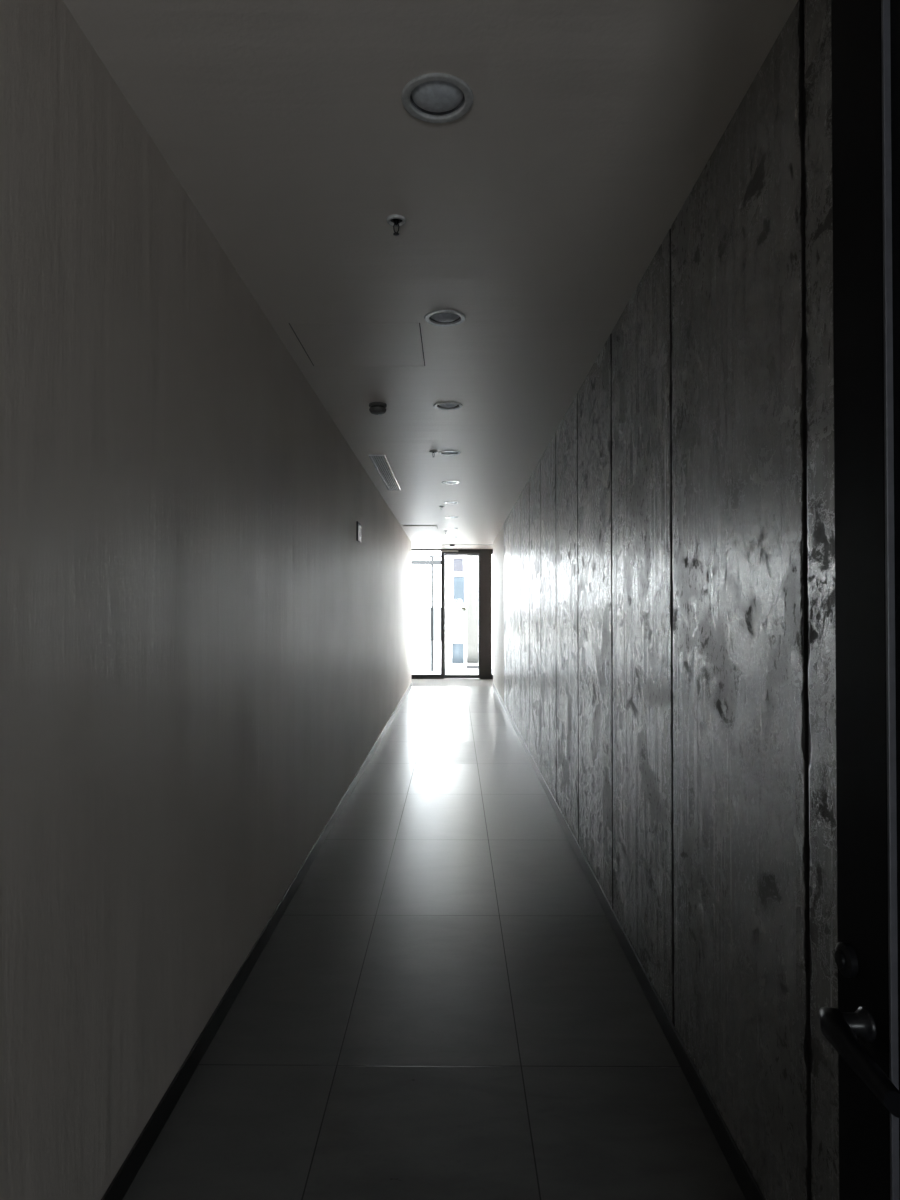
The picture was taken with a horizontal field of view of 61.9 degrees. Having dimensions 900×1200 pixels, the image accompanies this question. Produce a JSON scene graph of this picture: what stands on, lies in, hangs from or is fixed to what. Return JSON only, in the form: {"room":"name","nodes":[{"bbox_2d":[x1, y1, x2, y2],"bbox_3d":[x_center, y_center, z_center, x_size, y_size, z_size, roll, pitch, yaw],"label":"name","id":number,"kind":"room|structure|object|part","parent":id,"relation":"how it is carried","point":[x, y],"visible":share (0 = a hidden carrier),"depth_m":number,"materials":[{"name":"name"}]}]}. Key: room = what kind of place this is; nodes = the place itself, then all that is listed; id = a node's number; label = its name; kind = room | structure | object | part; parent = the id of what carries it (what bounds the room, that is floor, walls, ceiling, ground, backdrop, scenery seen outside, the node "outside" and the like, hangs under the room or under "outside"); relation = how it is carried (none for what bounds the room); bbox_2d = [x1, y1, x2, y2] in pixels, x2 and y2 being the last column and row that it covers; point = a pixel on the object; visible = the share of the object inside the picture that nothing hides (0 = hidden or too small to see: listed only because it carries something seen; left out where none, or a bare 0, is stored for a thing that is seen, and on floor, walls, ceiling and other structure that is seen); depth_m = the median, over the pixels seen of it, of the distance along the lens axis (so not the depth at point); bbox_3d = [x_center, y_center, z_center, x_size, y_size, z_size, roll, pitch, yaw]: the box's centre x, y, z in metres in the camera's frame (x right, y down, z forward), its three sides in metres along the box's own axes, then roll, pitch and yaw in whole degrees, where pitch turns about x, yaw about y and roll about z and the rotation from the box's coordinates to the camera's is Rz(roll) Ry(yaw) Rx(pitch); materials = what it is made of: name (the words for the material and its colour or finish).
{"room":"building corridor","nodes":[
{"label":"building corridor","id":0,"kind":"room"},
{"bbox_2d":[0,0,411,1199],"bbox_3d":[-0.906,0.162,5.679,0.200,2.794,17.750,0,-1,0],"label":"wall","id":1,"kind":"structure","parent":0,"point":[202,653],"depth_m":1.98,"materials":[{"name":"paint"}]},
{"bbox_2d":[101,682,411,1199],"bbox_3d":[-0.802,1.519,5.661,0.008,0.080,17.750,0,-1,0],"label":"baseboard","id":2,"kind":"structure","parent":1,"relation":"attached to","point":[119,1186],"depth_m":2.57,"materials":[{"name":"black metal"}]},
{"bbox_2d":[356,521,360,542],"bbox_3d":[-0.791,-0.590,6.524,0.018,0.166,0.220,0,-1,0],"label":"wall sign","id":3,"kind":"object","parent":1,"relation":"attached to","point":[358,525],"visible":1,"depth_m":6.42,"materials":[{"name":"plastic"}]},
{"bbox_2d":[63,0,797,548],"bbox_3d":[-0.046,-1.323,6.579,2.380,0.200,19.520,0,-1,0],"label":"ceiling","id":4,"kind":"structure","parent":0,"point":[536,214],"depth_m":2.23,"materials":[{"name":"beige paint"}]},
{"bbox_2d":[289,323,424,365],"bbox_3d":[-0.436,-1.281,3.730,0.602,0.040,0.610,0,-1,0],"label":"access hatch","id":5,"kind":"object","parent":4,"relation":"attached to","point":[325,344],"visible":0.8,"depth_m":3.69,"materials":[{"name":"beige paint"}]},
{"bbox_2d":[369,402,386,415],"bbox_3d":[-0.460,-1.214,4.780,0.114,0.066,0.114,0,-1,0],"label":"smoke detector","id":6,"kind":"object","parent":4,"relation":"attached to","point":[377,408],"visible":1,"depth_m":4.74,"materials":[{"name":"grey plastic"}]},
{"bbox_2d":[369,454,400,489],"bbox_3d":[-0.611,-1.209,7.231,0.138,0.012,1.820,0,-1,0],"label":"ceiling vent","id":7,"kind":"object","parent":4,"relation":"in","point":[380,461],"visible":1,"depth_m":7.04,"materials":[{"name":"white metal"}]},
{"bbox_2d":[386,214,405,235],"bbox_3d":[-0.180,-1.252,2.518,0.066,0.050,0.066,0,-1,0],"label":"sprinkler","id":8,"kind":"object","parent":4,"relation":"attached to","point":[396,220],"visible":1,"depth_m":2.52,"materials":[{"name":"silver metal"}]},
{"bbox_2d":[403,525,437,529],"bbox_3d":[-0.461,-1.161,11.870,0.530,0.040,0.510,0,-1,0],"label":"access hatch","id":9,"kind":"object","parent":4,"relation":"attached to","point":[407,527],"visible":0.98,"depth_m":11.81,"materials":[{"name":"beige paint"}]},
{"bbox_2d":[401,73,472,122],"bbox_3d":[-0.032,-1.290,1.923,0.185,0.024,0.185,0,-1,0],"label":"recessed light","id":10,"kind":"object","parent":4,"relation":"in","point":[430,97],"visible":0.99,"depth_m":1.92,"materials":[{"name":"white plastic"}]},
{"bbox_2d":[424,310,465,326],"bbox_3d":[-0.023,-1.271,3.365,0.185,0.024,0.185,0,-1,0],"label":"recessed light","id":11,"kind":"object","parent":4,"relation":"in","point":[444,318],"visible":0.94,"depth_m":3.36,"materials":[{"name":"white plastic"}]},
{"bbox_2d":[434,401,461,409],"bbox_3d":[-0.013,-1.252,4.808,0.185,0.024,0.185,0,-1,0],"label":"recessed light","id":12,"kind":"object","parent":4,"relation":"in","point":[447,405],"visible":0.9,"depth_m":4.80,"materials":[{"name":"white plastic"}]},
{"bbox_2d":[439,450,460,455],"bbox_3d":[-0.003,-1.233,6.251,0.185,0.024,0.185,0,-1,0],"label":"recessed light","id":13,"kind":"object","parent":4,"relation":"in","point":[446,452],"visible":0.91,"depth_m":6.24,"materials":[{"name":"white plastic"}]},
{"bbox_2d":[442,481,459,483],"bbox_3d":[0.006,-1.214,7.694,0.185,0.024,0.185,0,-1,0],"label":"recessed light","id":14,"kind":"object","parent":4,"relation":"in","point":[443,482],"visible":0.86,"depth_m":7.68,"materials":[{"name":"white plastic"}]},
{"bbox_2d":[444,501,458,503],"bbox_3d":[0.016,-1.194,9.137,0.185,0.024,0.185,0,-1,0],"label":"recessed light","id":15,"kind":"object","parent":4,"relation":"in","point":[447,502],"visible":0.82,"depth_m":9.12,"materials":[{"name":"white plastic"}]},
{"bbox_2d":[442,544,492,544],"bbox_3d":[0.425,-1.106,15.019,1.150,0.014,0.050,0,-1,0],"label":"trim","id":16,"kind":"structure","parent":4,"relation":"attached to","point":[442,544],"depth_m":14.99,"materials":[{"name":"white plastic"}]},
{"bbox_2d":[123,678,745,1199],"bbox_3d":[-0.046,1.670,6.539,2.380,0.200,19.520,0,-1,0],"label":"floor","id":17,"kind":"structure","parent":0,"point":[445,1004],"depth_m":2.65,"materials":[{"name":"tile"}]},
{"bbox_2d":[411,549,440,678],"bbox_3d":[-0.583,0.302,16.204,0.778,2.794,0.095,0,-1,0],"label":"window","id":18,"kind":"structure","parent":17,"relation":"on","point":[413,676],"depth_m":16.15,"materials":[{"name":"grey paint"}]},
{"bbox_3d":[-0.583,1.687,16.186,0.778,0.025,0.095,0,-1,0],"label":"sill","id":19,"kind":"part","parent":18,"relation":"part of","materials":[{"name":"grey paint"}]},
{"bbox_2d":[441,549,443,678],"bbox_3d":[-0.159,0.302,16.199,0.070,2.794,0.100,0,-1,0],"label":"trim","id":20,"kind":"structure","parent":17,"relation":"on","point":[442,553],"depth_m":16.15,"materials":[{"name":"grey paint"}]},
{"bbox_2d":[442,550,478,677],"bbox_3d":[0.226,0.309,16.161,0.817,2.754,0.130,0,-1,0],"label":"door","id":21,"kind":"structure","parent":17,"relation":"on","point":[445,632],"depth_m":16.18,"materials":[{"name":"grey paint"}]},
{"bbox_2d":[444,549,479,553],"bbox_3d":[0.257,-1.047,16.214,0.761,0.095,0.100,0,-1,0],"label":"door frame","id":22,"kind":"structure","parent":21,"relation":"attached to","point":[460,551],"depth_m":16.16,"materials":[{"name":"grey paint"}]},
{"bbox_2d":[479,549,491,678],"bbox_3d":[0.768,0.302,16.188,0.263,2.794,0.110,0,-1,0],"label":"trim","id":23,"kind":"structure","parent":17,"relation":"on","point":[485,556],"depth_m":16.14,"materials":[{"name":"black metal"}]},
{"bbox_2d":[493,0,838,1199],"bbox_3d":[0.876,0.161,5.618,0.200,2.794,17.849,0,-1,0],"label":"wall","id":24,"kind":"structure","parent":0,"point":[670,650],"depth_m":2.08,"materials":[{"name":"concrete"}]},
{"bbox_2d":[493,683,765,1199],"bbox_3d":[0.772,1.517,5.650,0.008,0.083,17.750,0,-1,0],"label":"baseboard","id":25,"kind":"structure","parent":24,"relation":"attached to","point":[747,1183],"depth_m":2.56,"materials":[{"name":"black metal"}]},
{"bbox_2d":[818,0,899,1199],"bbox_3d":[0.553,0.090,0.306,0.342,2.794,1.046,0,-1,-2],"label":"door","id":26,"kind":"structure","parent":24,"relation":"in","point":[864,1029],"depth_m":0.76,"materials":[{"name":"grey metal"}]},
{"bbox_3d":[0.396,0.432,0.713,0.054,0.040,0.125,0,-1,0],"label":"handle","id":27,"kind":"part","parent":26,"relation":"part of","materials":[{"name":"black metal"}]},
{"bbox_3d":[0.435,0.203,0.334,0.019,2.322,0.772,0,-1,0],"label":"pane","id":28,"kind":"part","parent":26,"relation":"part of","materials":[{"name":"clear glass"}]},
{"label":"outside","id":29,"kind":"structure","parent":0,"visible":0},
{"bbox_2d":[411,640,492,674],"bbox_3d":[0.204,2.027,30.635,28.000,0.230,28.680,0,-1,0],"label":"paving","id":30,"kind":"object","parent":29,"point":[421,649],"depth_m":21.89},
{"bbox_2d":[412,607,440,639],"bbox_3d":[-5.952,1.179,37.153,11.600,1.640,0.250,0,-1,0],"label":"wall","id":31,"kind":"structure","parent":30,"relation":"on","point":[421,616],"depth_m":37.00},
{"bbox_2d":[412,555,440,670],"bbox_3d":[-0.194,0.235,17.380,10.500,3.000,2.120,0,-1,0],"label":"canopy frame","id":32,"kind":"object","parent":30,"relation":"on","point":[431,562],"visible":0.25,"depth_m":18.38,"materials":[{"name":"grey metal"}]},
{"bbox_3d":[-0.437,0.348,18.400,0.060,2.800,0.060,0,-1,0],"label":"post","id":33,"kind":"part","parent":32,"relation":"part of","materials":[{"name":"grey metal"}]},
{"bbox_2d":[446,555,492,668],"bbox_3d":[2.480,-0.347,19.525,5.300,4.220,0.530,0,-1,0],"label":"building","id":34,"kind":"structure","parent":30,"relation":"on","point":[461,570],"depth_m":19.38,"materials":[{"name":"grey paint"}]},
{"bbox_3d":[0.207,1.374,19.372,0.310,0.529,0.020,0,-1,0],"label":"pane","id":35,"kind":"part","parent":34,"relation":"part of","materials":[{"name":"blue glass"}]},
{"bbox_3d":[0.213,-0.902,19.403,0.271,0.361,0.020,0,-1,0],"label":"pane","id":36,"kind":"part","parent":34,"relation":"part of","materials":[{"name":"white glass"}]},
{"bbox_3d":[0.233,-0.264,19.394,0.284,0.710,0.020,0,-1,0],"label":"pane","id":37,"kind":"part","parent":34,"relation":"part of","materials":[{"name":"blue glass"}]},
{"bbox_2d":[457,607,465,610],"bbox_3d":[0.294,0.230,19.337,0.230,0.095,0.120,0,-1,0],"label":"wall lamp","id":38,"kind":"object","parent":34,"relation":"attached to","point":[458,608],"depth_m":19.28,"materials":[{"name":"metal"}]}
]}

